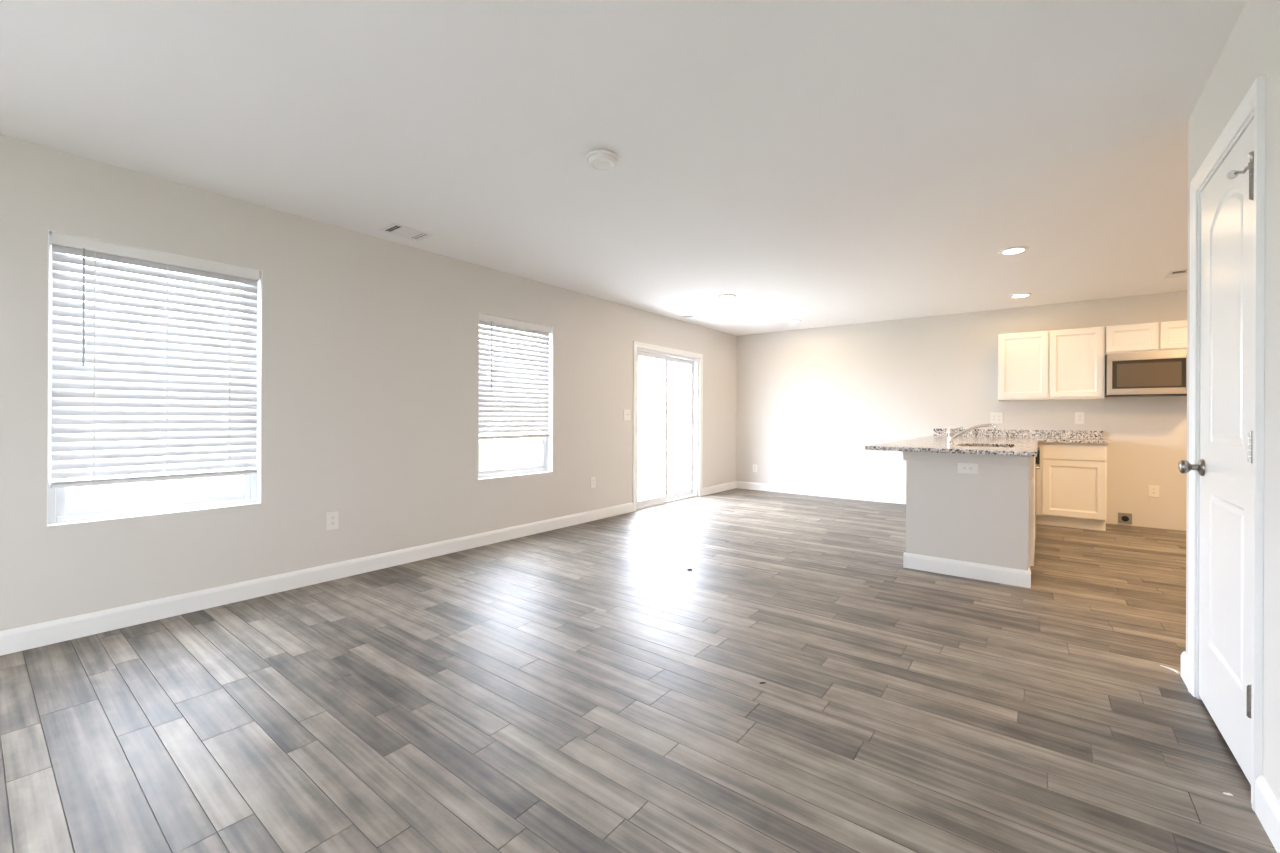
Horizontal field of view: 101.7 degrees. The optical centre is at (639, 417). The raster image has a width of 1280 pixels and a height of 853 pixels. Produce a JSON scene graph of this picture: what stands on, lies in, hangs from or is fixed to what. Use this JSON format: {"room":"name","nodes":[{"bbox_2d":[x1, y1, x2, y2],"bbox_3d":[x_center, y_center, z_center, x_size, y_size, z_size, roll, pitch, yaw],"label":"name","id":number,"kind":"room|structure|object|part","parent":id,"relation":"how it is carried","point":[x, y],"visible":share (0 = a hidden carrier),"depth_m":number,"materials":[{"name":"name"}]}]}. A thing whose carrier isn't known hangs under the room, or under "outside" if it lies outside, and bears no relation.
{"room":"empty living room","nodes":[
{"label":"empty living room","id":0,"kind":"room"},
{"bbox_2d":[0,134,736,630],"bbox_3d":[-1.852,-0.099,4.051,0.140,2.440,11.248,0,0,38],"label":"wall","id":1,"kind":"structure","parent":0,"point":[370,344],"depth_m":3.54,"materials":[{"name":"beige paint"}]},
{"bbox_2d":[47,230,262,526],"bbox_3d":[-2.688,-0.189,2.951,0.124,1.458,0.890,0,0,38],"label":"window","id":2,"kind":"structure","parent":1,"relation":"in","point":[58,514],"depth_m":2.89,"materials":[{"name":"white plastic"}]},
{"bbox_3d":[-2.710,0.149,2.966,0.021,0.715,0.822,0,0,38],"label":"sash","id":3,"kind":"part","parent":2,"relation":"part of","materials":[{"name":"white plastic"}]},
{"bbox_2d":[51,232,258,488],"bbox_3d":[-2.659,-0.279,2.928,0.074,1.269,0.862,0,0,38],"label":"window blind","id":4,"kind":"object","parent":2,"relation":"attached to","point":[141,407],"visible":1,"depth_m":2.87,"materials":[{"name":"white plastic"}]},
{"bbox_3d":[-2.839,-0.261,2.709,0.056,1.211,0.004,0,0,38],"label":"ladder cord","id":5,"kind":"part","parent":4,"relation":"part of","materials":[{"name":"white fabric"}]},
{"bbox_3d":[-2.670,0.346,2.933,0.052,0.018,0.856,0,0,38],"label":"rail","id":6,"kind":"part","parent":4,"relation":"part of","materials":[{"name":"white plastic"}]},
{"bbox_3d":[-2.667,-0.260,2.933,0.056,1.211,0.004,0,0,38],"label":"ladder cord","id":7,"kind":"part","parent":4,"relation":"part of","materials":[{"name":"white fabric"}]},
{"bbox_3d":[-2.495,-0.259,3.157,0.056,1.211,0.004,0,0,38],"label":"ladder cord","id":8,"kind":"part","parent":4,"relation":"part of","materials":[{"name":"white fabric"}]},
{"bbox_3d":[-2.724,-0.526,2.979,0.022,0.715,0.822,0,0,38],"label":"sash","id":9,"kind":"part","parent":2,"relation":"part of","materials":[{"name":"white plastic"}]},
{"bbox_2d":[326,511,338,529],"bbox_3d":[-2.116,0.712,3.590,0.008,0.122,0.078,0,0,38],"label":"wall outlet","id":10,"kind":"object","parent":1,"relation":"attached to","point":[332,518],"visible":1,"depth_m":3.59,"materials":[{"name":"white plastic"}]},
{"bbox_2d":[0,481,735,655],"bbox_3d":[-1.797,1.065,4.004,0.014,0.112,10.968,0,0,38],"label":"baseboard","id":11,"kind":"structure","parent":1,"relation":"attached to","point":[27,637],"depth_m":3.24,"materials":[{"name":"white paint"}]},
{"bbox_2d":[478,312,552,479],"bbox_3d":[-1.185,-0.182,4.908,0.124,1.458,0.874,0,0,38],"label":"window","id":12,"kind":"structure","parent":1,"relation":"in","point":[546,466],"depth_m":5.21,"materials":[{"name":"white plastic"}]},
{"bbox_3d":[-1.207,0.156,4.923,0.021,0.715,0.806,0,0,38],"label":"sash","id":13,"kind":"part","parent":12,"relation":"part of","materials":[{"name":"white plastic"}]},
{"bbox_2d":[479,313,550,439],"bbox_3d":[-1.161,-0.352,4.878,0.074,1.103,0.844,0,0,38],"label":"window blind","id":14,"kind":"object","parent":12,"relation":"attached to","point":[511,404],"visible":0.85,"depth_m":4.86,"materials":[{"name":"white plastic"}]},
{"bbox_3d":[-1.336,-0.332,4.665,0.056,1.041,0.004,0,0,38],"label":"ladder cord","id":15,"kind":"part","parent":14,"relation":"part of","materials":[{"name":"white fabric"}]},
{"bbox_3d":[-1.171,0.190,4.884,0.052,0.018,0.838,0,0,38],"label":"rail","id":16,"kind":"part","parent":14,"relation":"part of","materials":[{"name":"white plastic"}]},
{"bbox_3d":[-1.168,-0.331,4.884,0.056,1.041,0.004,0,0,38],"label":"ladder cord","id":17,"kind":"part","parent":14,"relation":"part of","materials":[{"name":"white fabric"}]},
{"bbox_3d":[-1.000,-0.330,5.104,0.056,1.041,0.004,0,0,38],"label":"ladder cord","id":18,"kind":"part","parent":14,"relation":"part of","materials":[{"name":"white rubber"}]},
{"bbox_2d":[590,477,595,487],"bbox_3d":[-0.511,0.712,5.680,0.008,0.120,0.078,0,0,38],"label":"wall outlet","id":19,"kind":"object","parent":1,"relation":"attached to","point":[592,479],"visible":1,"depth_m":5.67,"materials":[{"name":"white plastic"}]},
{"bbox_2d":[624,410,630,419],"bbox_3d":[-0.147,-0.024,6.143,0.016,0.128,0.124,0,0,38],"label":"light switch","id":20,"kind":"object","parent":1,"relation":"attached to","point":[627,413],"visible":1,"depth_m":6.15,"materials":[{"name":"white plastic"}]},
{"bbox_2d":[636,348,698,509],"bbox_3d":[0.349,0.146,6.908,0.142,1.970,1.467,0,0,38],"label":"door","id":21,"kind":"structure","parent":1,"relation":"in","point":[665,497],"depth_m":6.89,"materials":[{"name":"white plastic"}]},
{"bbox_3d":[0.143,0.147,6.621,0.036,1.914,0.701,0,0,38],"label":"sliding panel","id":22,"kind":"part","parent":21,"relation":"part of","materials":[{"name":"glass"}]},
{"bbox_3d":[0.519,0.149,7.183,0.036,1.914,0.764,0,0,38],"label":"fixed panel","id":23,"kind":"part","parent":21,"relation":"part of","materials":[{"name":"glass"}]},
{"bbox_2d":[632,341,702,511],"bbox_3d":[0.407,0.114,6.864,0.017,2.036,1.599,0,0,38],"label":"trim","id":24,"kind":"structure","parent":1,"relation":"attached to","point":[636,345],"depth_m":6.54,"materials":[{"name":"white paint"}]},
{"bbox_2d":[0,0,1246,335],"bbox_3d":[1.051,-1.381,1.825,7.447,0.150,11.248,0,0,38],"label":"ceiling","id":25,"kind":"structure","parent":0,"point":[817,163],"depth_m":2.36,"materials":[{"name":"white paint"}]},
{"bbox_2d":[379,223,433,241],"bbox_3d":[-1.661,-1.314,3.714,0.220,0.008,0.290,0,0,38],"label":"ceiling vent","id":26,"kind":"object","parent":25,"relation":"in","point":[396,229],"visible":1,"depth_m":3.70,"materials":[{"name":"white metal"}]},
{"bbox_2d":[586,150,617,169],"bbox_3d":[-0.192,-1.287,2.626,0.162,0.049,0.162,0,0,38],"label":"smoke detector","id":27,"kind":"object","parent":25,"relation":"attached to","point":[597,159],"visible":1,"depth_m":2.59,"materials":[{"name":"white plastic"}]},
{"bbox_2d":[682,315,701,319],"bbox_3d":[0.681,-1.303,6.846,0.160,0.008,0.280,0,0,38],"label":"ceiling vent","id":28,"kind":"object","parent":25,"relation":"in","point":[690,317],"visible":1,"depth_m":6.81,"materials":[{"name":"white metal"}]},
{"bbox_2d":[718,294,735,298],"bbox_3d":[0.939,-1.299,5.626,0.196,0.014,0.196,0,0,38],"label":"recessed light","id":29,"kind":"object","parent":25,"relation":"in","point":[723,296],"visible":1,"depth_m":5.59,"materials":[{"name":"white plastic"}]},
{"bbox_2d":[786,320,800,322],"bbox_3d":[2.079,-1.294,7.058,0.196,0.014,0.196,0,0,38],"label":"recessed light","id":30,"kind":"object","parent":25,"relation":"in","point":[788,321],"visible":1,"depth_m":7.03,"materials":[{"name":"white plastic"}]},
{"bbox_2d":[998,246,1028,254],"bbox_3d":[2.900,-1.290,4.050,0.196,0.014,0.196,0,0,38],"label":"recessed light","id":31,"kind":"object","parent":25,"relation":"in","point":[1017,249],"visible":1,"depth_m":4.02,"materials":[{"name":"white plastic"}]},
{"bbox_2d":[1009,293,1031,297],"bbox_3d":[4.030,-1.285,5.521,0.196,0.014,0.196,0,0,38],"label":"recessed light","id":32,"kind":"object","parent":25,"relation":"in","point":[1019,295],"visible":1,"depth_m":5.49,"materials":[{"name":"white plastic"}]},
{"bbox_2d":[1164,269,1187,278],"bbox_3d":[4.820,-1.284,4.675,0.130,0.008,0.280,0,0,38],"label":"ceiling vent","id":33,"kind":"object","parent":25,"relation":"in","point":[1178,273],"visible":0.91,"depth_m":4.67,"materials":[{"name":"white metal"}]},
{"bbox_2d":[0,488,1276,852],"bbox_3d":[1.039,1.194,1.825,7.447,0.120,11.248,0,0,38],"label":"floor","id":34,"kind":"structure","parent":0,"point":[579,688],"depth_m":2.02,"materials":[{"name":"grey wood"}]},
{"bbox_2d":[1028,456,1034,567],"bbox_3d":[2.732,0.700,4.162,0.668,0.884,1.002,0,0,38],"label":"base cabinet","id":35,"kind":"object","parent":34,"relation":"on","point":[1031,550],"visible":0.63,"depth_m":3.57,"materials":[{"name":"white paint"}]},
{"bbox_3d":[2.837,0.723,3.767,0.019,0.596,0.495,0,0,38],"label":"door","id":36,"kind":"part","parent":35,"relation":"part of","materials":[{"name":"white paint"}]},
{"bbox_3d":[2.991,0.345,3.965,0.019,0.136,0.994,0,0,38],"label":"false drawer","id":37,"kind":"part","parent":35,"relation":"part of","materials":[{"name":"white paint"}]},
{"bbox_2d":[1035,447,1040,539],"bbox_3d":[3.243,0.701,4.782,0.682,0.848,0.592,0,0,38],"label":"dishwasher","id":38,"kind":"object","parent":34,"relation":"on","point":[1037,458],"visible":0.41,"depth_m":4.36,"materials":[{"name":"black plastic"}]},
{"bbox_3d":[3.479,0.712,4.601,0.027,0.637,0.588,0,0,38],"label":"door","id":39,"kind":"part","parent":38,"relation":"part of","materials":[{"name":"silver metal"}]},
{"bbox_3d":[3.490,0.336,4.594,0.051,0.116,0.588,0,0,38],"label":"control panel","id":40,"kind":"part","parent":38,"relation":"part of","materials":[{"name":"black plastic"}]},
{"bbox_2d":[1037,442,1106,530],"bbox_3d":[4.620,0.709,5.609,0.560,0.884,0.598,0,0,38],"label":"base cabinet","id":41,"kind":"object","parent":34,"relation":"on","point":[1071,477],"visible":0.96,"depth_m":5.38,"materials":[{"name":"white paint"}]},
{"bbox_3d":[4.459,0.739,5.368,0.498,0.578,0.019,0,0,38],"label":"door","id":42,"kind":"part","parent":41,"relation":"part of","materials":[{"name":"white paint"}]},
{"bbox_3d":[4.461,0.365,5.368,0.498,0.146,0.019,0,0,38],"label":"drawer","id":43,"kind":"part","parent":41,"relation":"part of","materials":[{"name":"white paint"}]},
{"bbox_2d":[736,290,1187,530],"bbox_3d":[4.428,-0.070,6.230,7.167,2.440,0.140,0,0,38],"label":"wall","id":44,"kind":"structure","parent":0,"point":[810,402],"depth_m":6.81,"materials":[{"name":"beige paint"}]},
{"bbox_2d":[736,481,905,503],"bbox_3d":[2.754,1.086,7.415,3.048,0.112,0.014,0,0,38],"label":"baseboard","id":45,"kind":"structure","parent":44,"relation":"attached to","point":[888,498],"depth_m":7.48,"materials":[{"name":"white paint"}]},
{"bbox_2d":[990,412,1002,423],"bbox_3d":[4.276,0.010,6.253,0.124,0.134,0.008,0,0,38],"label":"wall outlet","id":46,"kind":"object","parent":44,"relation":"attached to","point":[995,417],"visible":1,"depth_m":6.25,"materials":[{"name":"white plastic"}]},
{"bbox_2d":[934,428,1102,438],"bbox_3d":[4.388,0.192,6.157,1.620,0.088,0.022,0,0,38],"label":"backsplash","id":47,"kind":"structure","parent":44,"relation":"attached to","point":[942,432],"depth_m":6.05,"materials":[{"name":"stone"}]},
{"bbox_2d":[998,326,1104,400],"bbox_3d":[4.566,-0.571,5.826,0.920,0.753,0.334,0,0,38],"label":"upper cabinet","id":48,"kind":"object","parent":44,"relation":"attached to","point":[1064,364],"visible":1,"depth_m":5.67,"materials":[{"name":"white paint"}]},
{"bbox_3d":[4.287,-0.578,5.842,0.446,0.721,0.019,0,0,38],"label":"door","id":49,"kind":"part","parent":48,"relation":"part of","materials":[{"name":"white paint"}]},
{"bbox_3d":[4.650,-0.577,5.563,0.434,0.721,0.019,0,0,38],"label":"door","id":50,"kind":"part","parent":48,"relation":"part of","materials":[{"name":"white paint"}]},
{"bbox_2d":[1075,412,1083,423],"bbox_3d":[4.881,0.011,5.788,0.080,0.134,0.008,0,0,38],"label":"wall outlet","id":51,"kind":"object","parent":44,"relation":"attached to","point":[1079,416],"visible":1,"depth_m":5.79,"materials":[{"name":"white plastic"}]},
{"bbox_2d":[1118,513,1131,523],"bbox_3d":[5.169,1.079,5.556,0.108,0.112,0.020,0,0,38],"label":"socket","id":52,"kind":"object","parent":44,"relation":"attached to","point":[1126,518],"visible":1,"depth_m":5.55,"materials":[{"name":"black plastic"}]},
{"bbox_2d":[1105,320,1186,354],"bbox_3d":[5.249,-0.798,5.302,0.790,0.293,0.334,0,0,38],"label":"upper cabinet","id":53,"kind":"object","parent":44,"relation":"attached to","point":[1169,335],"visible":0.7,"depth_m":5.23,"materials":[{"name":"white paint"}]},
{"bbox_3d":[4.996,-0.805,5.298,0.381,0.261,0.019,0,0,38],"label":"door","id":54,"kind":"part","parent":53,"relation":"part of","materials":[{"name":"white paint"}]},
{"bbox_2d":[1105,350,1186,396],"bbox_3d":[5.212,-0.432,5.258,0.778,0.435,0.447,0,0,38],"label":"microwave","id":55,"kind":"object","parent":53,"relation":"attached to","point":[1154,373],"visible":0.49,"depth_m":5.18,"materials":[{"name":"silver metal"}]},
{"bbox_3d":[5.308,-0.803,5.059,0.369,0.261,0.019,0,0,38],"label":"door","id":56,"kind":"part","parent":53,"relation":"part of","materials":[{"name":"white paint"}]},
{"bbox_2d":[1148,485,1158,496],"bbox_3d":[5.348,0.770,5.427,0.082,0.122,0.008,0,0,38],"label":"wall outlet","id":57,"kind":"object","parent":44,"relation":"attached to","point":[1153,490],"visible":1,"depth_m":5.43,"materials":[{"name":"white plastic"}]},
{"bbox_2d":[906,460,1028,570],"bbox_3d":[3.287,0.703,4.995,0.743,0.884,3.206,0,0,38],"label":"wall","id":58,"kind":"structure","parent":0,"point":[982,517],"depth_m":3.70,"materials":[{"name":"beige paint"}]},
{"bbox_2d":[903,451,1028,465],"bbox_3d":[3.270,0.297,4.992,0.769,0.072,3.232,0,0,38],"label":"trim","id":59,"kind":"structure","parent":58,"relation":"attached to","point":[912,456],"depth_m":3.69,"materials":[{"name":"beige paint"}]},
{"bbox_2d":[903,552,1030,587],"bbox_3d":[3.276,1.089,4.984,0.771,0.112,3.206,0,0,38],"label":"baseboard","id":60,"kind":"structure","parent":58,"relation":"attached to","point":[997,574],"depth_m":3.69,"materials":[{"name":"white paint"}]},
{"bbox_2d":[958,463,977,473],"bbox_3d":[2.329,0.364,3.705,0.124,0.074,0.008,0,0,38],"label":"wall outlet","id":61,"kind":"object","parent":58,"relation":"attached to","point":[969,468],"visible":1,"depth_m":3.70,"materials":[{"name":"white plastic"}]},
{"bbox_2d":[1186,0,1279,802],"bbox_3d":[0.408,-0.088,-0.398,0.115,2.440,6.666,0,0,38],"label":"wall","id":62,"kind":"structure","parent":0,"point":[1251,51],"depth_m":1.47,"materials":[{"name":"beige paint"}]},
{"bbox_2d":[1178,119,1253,784],"bbox_3d":[2.031,0.106,1.834,0.104,2.029,0.709,0,0,38],"label":"door","id":63,"kind":"structure","parent":62,"relation":"in","point":[1224,466],"depth_m":1.79,"materials":[{"name":"white paint"}]},
{"bbox_3d":[2.199,0.200,2.081,0.070,0.068,0.068,0,0,38],"label":"knob","id":64,"kind":"part","parent":63,"relation":"part of","materials":[{"name":"silver metal"}]},
{"bbox_2d":[1188,74,1265,810],"bbox_3d":[2.086,0.078,1.800,0.131,2.122,0.849,0,0,38],"label":"trim","id":65,"kind":"structure","parent":62,"relation":"attached to","point":[1252,106],"depth_m":1.53,"materials":[{"name":"white paint"}]},
{"bbox_2d":[1181,651,1279,852],"bbox_3d":[1.463,1.080,-1.203,2.806,0.112,6.680,0,0,38],"label":"baseboard","id":66,"kind":"structure","parent":62,"relation":"attached to","point":[1267,806],"depth_m":1.43,"materials":[{"name":"white paint"}]},
{"bbox_2d":[1160,665,1179,673],"bbox_3d":[2.393,1.137,2.354,0.013,0.012,0.075,0,0,-4],"label":"door stop","id":67,"kind":"object","parent":66,"relation":"attached to","point":[1176,671],"visible":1,"depth_m":2.34,"materials":[{"name":"white metal"}]},
{"label":"outside","id":68,"kind":"structure","parent":0,"visible":0},
{"bbox_2d":[66,426,688,507],"bbox_3d":[-23.530,1.272,24.374,52.993,0.200,110.000,0,0,38],"label":"ground","id":69,"kind":"structure","parent":68,"point":[517,452],"depth_m":12.98,"materials":[{"name":"white"}]},
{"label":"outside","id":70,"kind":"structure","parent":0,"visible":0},
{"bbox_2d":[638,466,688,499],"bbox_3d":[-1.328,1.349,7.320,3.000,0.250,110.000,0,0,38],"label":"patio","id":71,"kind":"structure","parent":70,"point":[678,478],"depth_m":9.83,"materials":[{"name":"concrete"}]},
{"bbox_3d":[3.868,0.705,5.624,0.648,0.884,1.488,0,0,38],"label":"cabinet","id":72,"kind":"object","parent":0,"visible":0},
{"bbox_2d":[865,435,1109,455],"bbox_3d":[3.391,0.246,4.855,1.625,0.030,3.302,0,0,38],"label":"countertop","id":73,"kind":"structure","parent":72,"relation":"on","point":[1012,446],"depth_m":4.40,"materials":[{"name":"stone"}]},
{"bbox_2d":[947,424,996,443],"bbox_3d":[2.741,0.141,4.312,0.355,0.174,0.060,0,0,38],"label":"kitchen faucet","id":74,"kind":"object","parent":73,"relation":"on","point":[951,436],"visible":0.97,"depth_m":4.35,"materials":[{"name":"silver metal"}]}
]}

